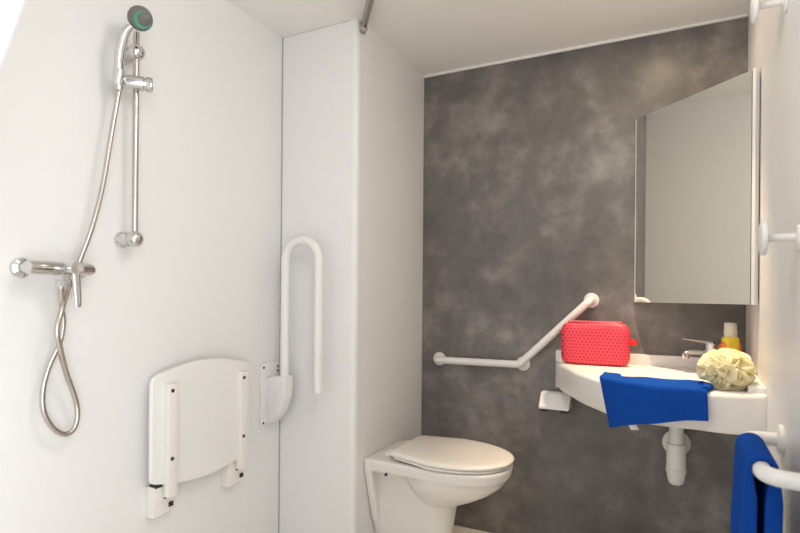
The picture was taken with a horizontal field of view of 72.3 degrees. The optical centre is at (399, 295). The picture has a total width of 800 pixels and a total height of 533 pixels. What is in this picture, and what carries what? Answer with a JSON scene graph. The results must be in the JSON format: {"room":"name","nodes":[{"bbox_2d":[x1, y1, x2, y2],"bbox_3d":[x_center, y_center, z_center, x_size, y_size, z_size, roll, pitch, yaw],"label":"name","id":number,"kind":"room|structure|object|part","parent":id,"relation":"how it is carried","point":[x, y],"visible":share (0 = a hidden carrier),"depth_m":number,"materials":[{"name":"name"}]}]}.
{"room":"accessible bathroom","nodes":[
{"label":"accessible bathroom","id":0,"kind":"room"},
{"bbox_2d":[0,0,281,532],"bbox_3d":[-0.985,0.000,1.352,0.100,2.300,3.416,0,0,27],"label":"wall","id":1,"kind":"structure","parent":0,"point":[203,281],"depth_m":1.60,"materials":[{"name":"white"}]},
{"bbox_2d":[9,258,95,306],"bbox_3d":[-0.849,-0.031,1.379,0.117,0.121,0.192,0,0,27],"label":"shower mixer","id":2,"kind":"object","parent":1,"relation":"attached to","point":[18,267],"visible":0.99,"depth_m":1.35,"materials":[{"name":"silver metal"}]},
{"bbox_3d":[-0.804,-0.016,1.361,0.021,0.092,0.022,0,0,27],"label":"lever","id":3,"kind":"part","parent":2,"relation":"part of","materials":[{"name":"silver metal"}]},
{"bbox_2d":[39,90,121,436],"bbox_3d":[-0.828,-0.098,1.427,0.059,0.926,0.192,0,0,27],"label":"shower hose","id":4,"kind":"object","parent":2,"relation":"attached to","point":[59,331],"visible":0.96,"depth_m":1.40,"materials":[{"name":"silver metal"}]},
{"bbox_2d":[112,31,152,247],"bbox_3d":[-0.764,-0.442,1.540,0.116,0.612,0.111,0,0,27],"label":"shower rail","id":5,"kind":"object","parent":1,"relation":"attached to","point":[135,52],"visible":0.9,"depth_m":1.55,"materials":[{"name":"silver metal"}]},
{"bbox_2d":[112,65,124,86],"bbox_3d":[-0.771,-0.600,1.499,0.031,0.053,0.031,0,0,27],"label":"connector","id":6,"kind":"object","parent":5,"relation":"on","point":[118,75],"depth_m":1.49,"materials":[{"name":"silver metal"}]},
{"bbox_2d":[114,5,152,90],"bbox_3d":[-0.729,-0.674,1.494,0.099,0.226,0.051,0,0,-14],"label":"shower","id":7,"kind":"object","parent":5,"relation":"attached to","point":[140,18],"visible":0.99,"depth_m":1.48,"materials":[{"name":"silver metal"}]},
{"bbox_3d":[-0.754,-0.648,1.488,0.058,0.174,0.032,0,0,27],"label":"handle","id":8,"kind":"part","parent":7,"relation":"part of","materials":[{"name":"silver metal"}]},
{"bbox_3d":[-0.696,-0.751,1.490,0.033,0.031,0.016,0,0,-31],"label":"nozzle plate","id":9,"kind":"part","parent":7,"relation":"part of","materials":[{"name":"grey"}]},
{"bbox_3d":[-0.713,-0.597,1.556,0.018,0.043,0.043,0,0,-25],"label":"knob","id":10,"kind":"part","parent":5,"relation":"part of","materials":[{"name":"silver metal"}]},
{"bbox_2d":[146,358,249,518],"bbox_3d":[-0.654,0.445,1.822,0.070,0.463,0.424,0,0,27],"label":"shower bench","id":11,"kind":"object","parent":1,"relation":"attached to","point":[199,410],"visible":1,"depth_m":1.78,"materials":[{"name":"white plastic"}]},
{"bbox_3d":[-0.704,0.444,1.679,0.023,0.346,0.035,0,0,27],"label":"arm","id":12,"kind":"part","parent":11,"relation":"part of","materials":[{"name":"white plastic"}]},
{"bbox_3d":[-0.564,0.445,1.954,0.023,0.346,0.035,0,0,27],"label":"arm","id":13,"kind":"part","parent":11,"relation":"part of","materials":[{"name":"white plastic"}]},
{"bbox_2d":[278,37,282,532],"bbox_3d":[-0.484,0.004,2.221,0.004,2.100,0.003,0,0,27],"label":"trim","id":14,"kind":"structure","parent":1,"relation":"attached to","point":[282,37],"depth_m":2.22,"materials":[{"name":"grey"}]},
{"bbox_2d":[260,236,323,426],"bbox_3d":[-0.403,0.142,2.105,0.255,0.736,0.107,0,0,27],"label":"grab rail","id":15,"kind":"object","parent":1,"relation":"attached to","point":[276,390],"visible":1,"depth_m":2.11,"materials":[{"name":"white plastic"}]},
{"bbox_3d":[-0.515,0.387,2.161,0.010,0.245,0.107,0,0,27],"label":"wall plate","id":16,"kind":"part","parent":15,"relation":"part of","materials":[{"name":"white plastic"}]},
{"bbox_3d":[-0.476,0.421,2.108,0.065,0.133,0.007,0,0,27],"label":"lock lever","id":17,"kind":"part","parent":15,"relation":"part of","materials":[{"name":"white plastic"}]},
{"bbox_2d":[279,19,423,532],"bbox_3d":[-0.189,0.007,2.412,0.356,2.100,0.605,0,0,27],"label":"wall","id":18,"kind":"structure","parent":0,"point":[353,157],"depth_m":2.16,"materials":[{"name":"white"}]},
{"bbox_2d":[283,20,350,37],"bbox_3d":[-0.330,-1.043,2.147,0.322,0.003,0.002,0,0,27],"label":"trim","id":19,"kind":"structure","parent":18,"relation":"attached to","point":[348,20],"depth_m":2.14,"materials":[{"name":"grey plastic"}]},
{"bbox_2d":[364,435,513,532],"bbox_3d":[0.170,0.798,2.137,0.544,0.405,0.380,0,0,27],"label":"toilet","id":20,"kind":"object","parent":18,"relation":"attached to","point":[418,484],"visible":1,"depth_m":2.08,"materials":[{"name":"white ceramic"}]},
{"bbox_3d":[0.216,0.608,2.115,0.444,0.025,0.380,0,0,27],"label":"lid","id":21,"kind":"part","parent":20,"relation":"part of","materials":[{"name":"white plastic"}]},
{"bbox_3d":[0.220,0.624,2.113,0.419,0.017,0.368,0,0,27],"label":"seat","id":22,"kind":"part","parent":20,"relation":"part of","materials":[{"name":"white plastic"}]},
{"bbox_2d":[452,525,488,532],"bbox_3d":[-0.232,1.107,0.908,1.662,0.100,3.316,0,0,27],"label":"floor","id":23,"kind":"structure","parent":0,"point":[456,529],"depth_m":2.46,"materials":[{"name":"beige tile"}]},
{"bbox_2d":[226,0,750,75],"bbox_3d":[-0.213,-1.093,0.908,1.662,0.100,3.316,0,0,27],"label":"ceiling","id":24,"kind":"structure","parent":0,"point":[433,36],"depth_m":2.07,"materials":[{"name":"white paint"}]},
{"bbox_2d":[360,0,373,33],"bbox_3d":[-0.272,-1.019,1.190,0.229,0.050,1.825,0,0,15],"label":"track","id":25,"kind":"object","parent":24,"relation":"attached to","point":[369,3],"visible":1,"depth_m":1.98,"materials":[{"name":"silver metal"}]},
{"bbox_2d":[0,0,25,68],"bbox_3d":[-0.703,-0.425,0.501,0.635,1.157,0.257,0,0,-10],"label":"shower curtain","id":26,"kind":"object","parent":25,"relation":"hanging from","point":[10,10],"visible":1,"depth_m":0.63,"materials":[{"name":"white fabric"}]},
{"bbox_2d":[421,17,747,532],"bbox_3d":[0.597,0.013,2.407,1.762,2.300,0.100,0,0,27],"label":"wall","id":27,"kind":"structure","parent":0,"point":[529,164],"depth_m":2.32,"materials":[{"name":"concrete"}]},
{"bbox_2d":[433,293,598,370],"bbox_3d":[0.473,0.159,2.377,0.736,0.342,0.066,0,0,27],"label":"grab rail","id":28,"kind":"object","parent":27,"relation":"attached to","point":[591,300],"visible":1,"depth_m":2.32,"materials":[{"name":"white plastic"}]},
{"bbox_2d":[539,390,571,413],"bbox_3d":[0.647,0.445,2.277,0.122,0.074,0.084,0,0,27],"label":"wall holder","id":29,"kind":"object","parent":27,"relation":"attached to","point":[553,400],"visible":0.97,"depth_m":2.26,"materials":[{"name":"white plastic"}]},
{"bbox_2d":[424,13,747,77],"bbox_3d":[0.694,-1.030,2.299,1.304,0.011,0.012,0,0,27],"label":"trim","id":30,"kind":"structure","parent":27,"relation":"attached to","point":[746,14],"depth_m":2.24,"materials":[{"name":"white plastic"}]},
{"bbox_2d":[556,350,766,434],"bbox_3d":[0.829,0.311,1.898,0.682,0.158,0.595,0,0,27],"label":"washbasin","id":31,"kind":"object","parent":27,"relation":"attached to","point":[729,412],"visible":0.47,"depth_m":1.83,"materials":[{"name":"white ceramic"}]},
{"bbox_2d":[559,320,637,366],"bbox_3d":[0.774,0.188,2.144,0.292,0.172,0.071,0,0,27],"label":"bag","id":32,"kind":"object","parent":31,"relation":"on","point":[599,343],"visible":1,"depth_m":2.12,"materials":[{"name":"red plastic"}]},
{"bbox_2d":[599,372,712,429],"bbox_3d":[0.789,0.340,1.704,0.318,0.170,0.252,0,0,27],"label":"towel","id":33,"kind":"object","parent":31,"relation":"on","point":[631,401],"visible":1,"depth_m":1.62,"materials":[{"name":"blue fabric"}]},
{"bbox_2d":[662,427,690,485],"bbox_3d":[1.035,0.546,2.048,0.100,0.306,0.140,0,0,27],"label":"trap","id":34,"kind":"object","parent":31,"relation":"attached to","point":[676,443],"visible":0.77,"depth_m":2.00,"materials":[{"name":"white plastic"}]},
{"bbox_2d":[682,338,718,358],"bbox_3d":[1.071,0.216,1.954,0.126,0.124,0.052,0,0,16],"label":"tap","id":35,"kind":"object","parent":31,"relation":"on","point":[708,345],"visible":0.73,"depth_m":1.94,"materials":[{"name":"silver metal"}]},
{"bbox_3d":[1.062,0.208,1.950,0.095,0.028,0.021,0,0,7],"label":"spout","id":36,"kind":"part","parent":35,"relation":"part of","materials":[{"name":"silver metal"}]},
{"bbox_3d":[1.064,0.166,1.942,0.120,0.023,0.026,0,0,5],"label":"lever","id":37,"kind":"part","parent":35,"relation":"part of","materials":[{"name":"silver metal"}]},
{"bbox_2d":[696,348,756,390],"bbox_3d":[0.971,0.216,1.634,0.153,0.120,0.181,0,0,27],"label":"sponge","id":38,"kind":"object","parent":31,"relation":"on","point":[728,369],"visible":0.98,"depth_m":1.57,"materials":[{"name":"beige"}]},
{"bbox_2d":[719,322,741,351],"bbox_3d":[1.135,0.186,1.879,0.075,0.184,0.041,0,0,3],"label":"bottle","id":39,"kind":"object","parent":31,"relation":"on","point":[730,339],"visible":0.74,"depth_m":1.86,"materials":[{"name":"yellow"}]},
{"bbox_2d":[634,68,759,304],"bbox_3d":[1.019,-0.334,1.925,0.376,0.728,0.378,0,0,27],"label":"mirror","id":40,"kind":"object","parent":27,"relation":"attached to","point":[697,157],"visible":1,"depth_m":1.87,"materials":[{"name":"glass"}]},
{"bbox_3d":[1.095,-0.334,1.685,0.016,0.728,0.011,0,0,-18],"label":"panel","id":41,"kind":"part","parent":40,"relation":"part of","materials":[{"name":"white"}]},
{"bbox_2d":[746,0,799,532],"bbox_3d":[0.563,0.013,0.508,0.100,2.300,3.316,0,0,27],"label":"wall","id":42,"kind":"structure","parent":0,"point":[772,325],"depth_m":1.35,"materials":[{"name":"white"}]},
{"bbox_2d":[750,0,788,23],"bbox_3d":[0.873,-0.688,1.295,0.071,0.073,0.073,0,0,27],"label":"peg","id":43,"kind":"object","parent":42,"relation":"attached to","point":[755,5],"visible":1,"depth_m":1.29,"materials":[{"name":"white plastic"}]},
{"bbox_3d":[0.877,-0.688,1.293,0.050,0.017,0.017,0,0,27],"label":"stem","id":44,"kind":"part","parent":43,"relation":"part of","materials":[{"name":"white plastic"}]},
{"bbox_2d":[742,424,799,490],"bbox_3d":[0.781,0.340,1.152,0.090,0.074,0.415,0,0,27],"label":"towel rail","id":45,"kind":"object","parent":42,"relation":"attached to","point":[762,470],"visible":0.75,"depth_m":1.03,"materials":[{"name":"white plastic"}]},
{"bbox_2d":[730,432,783,532],"bbox_3d":[0.748,0.548,1.154,0.076,0.474,0.226,0,0,27],"label":"towel","id":46,"kind":"object","parent":45,"relation":"hanging from","point":[757,506],"visible":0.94,"depth_m":1.08,"materials":[{"name":"blue fabric"}]},
{"bbox_2d":[757,221,799,255],"bbox_3d":[0.788,-0.119,1.138,0.071,0.073,0.073,0,0,27],"label":"peg","id":47,"kind":"object","parent":42,"relation":"attached to","point":[763,238],"visible":1,"depth_m":1.13,"materials":[{"name":"white plastic"}]},
{"bbox_3d":[0.792,-0.119,1.136,0.050,0.017,0.017,0,0,27],"label":"stem","id":48,"kind":"part","parent":47,"relation":"part of","materials":[{"name":"white plastic"}]}
]}

